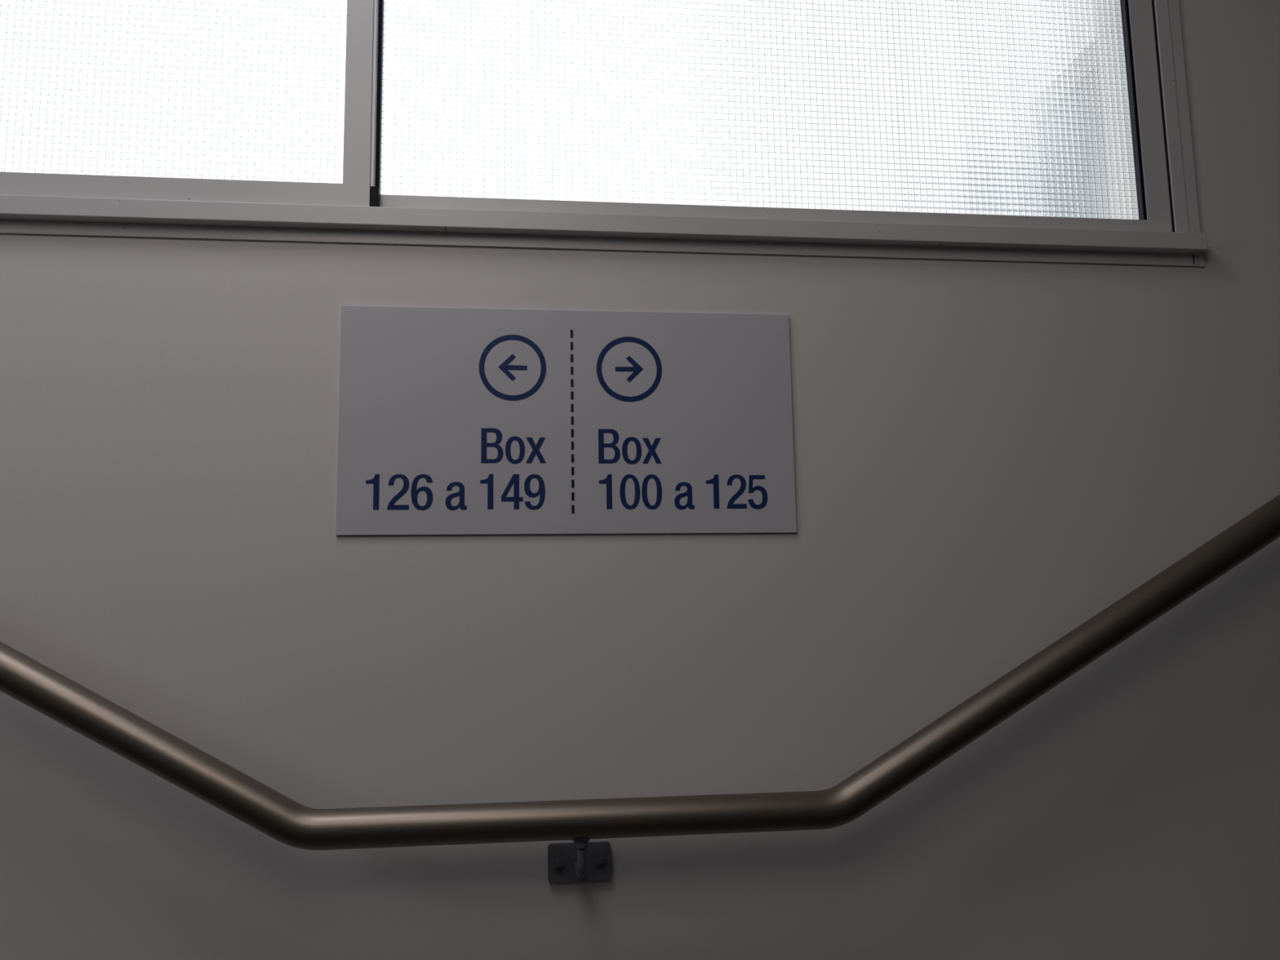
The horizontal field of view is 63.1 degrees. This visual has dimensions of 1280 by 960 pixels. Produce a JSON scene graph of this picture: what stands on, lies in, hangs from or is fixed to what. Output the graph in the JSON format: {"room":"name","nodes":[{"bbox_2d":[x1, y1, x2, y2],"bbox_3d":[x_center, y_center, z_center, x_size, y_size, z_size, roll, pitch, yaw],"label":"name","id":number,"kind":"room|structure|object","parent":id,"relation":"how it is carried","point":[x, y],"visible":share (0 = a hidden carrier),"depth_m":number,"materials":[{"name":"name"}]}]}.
{"room":"stairwell","nodes":[
{"label":"stairwell","id":0,"kind":"room"},
{"bbox_2d":[0,0,1279,959],"bbox_3d":[0.131,0.083,1.228,4.670,2.550,0.140,0,-8,-7],"label":"wall","id":1,"kind":"structure","parent":0,"point":[990,457],"depth_m":1.13,"materials":[{"name":"paint"}]},
{"bbox_2d":[335,306,796,535],"bbox_3d":[-0.075,-0.066,1.150,0.500,0.251,0.003,0,-8,-7],"label":"sign","id":2,"kind":"object","parent":1,"relation":"attached to","point":[452,420],"visible":1,"depth_m":1.15,"materials":[{"name":"white plastic"}]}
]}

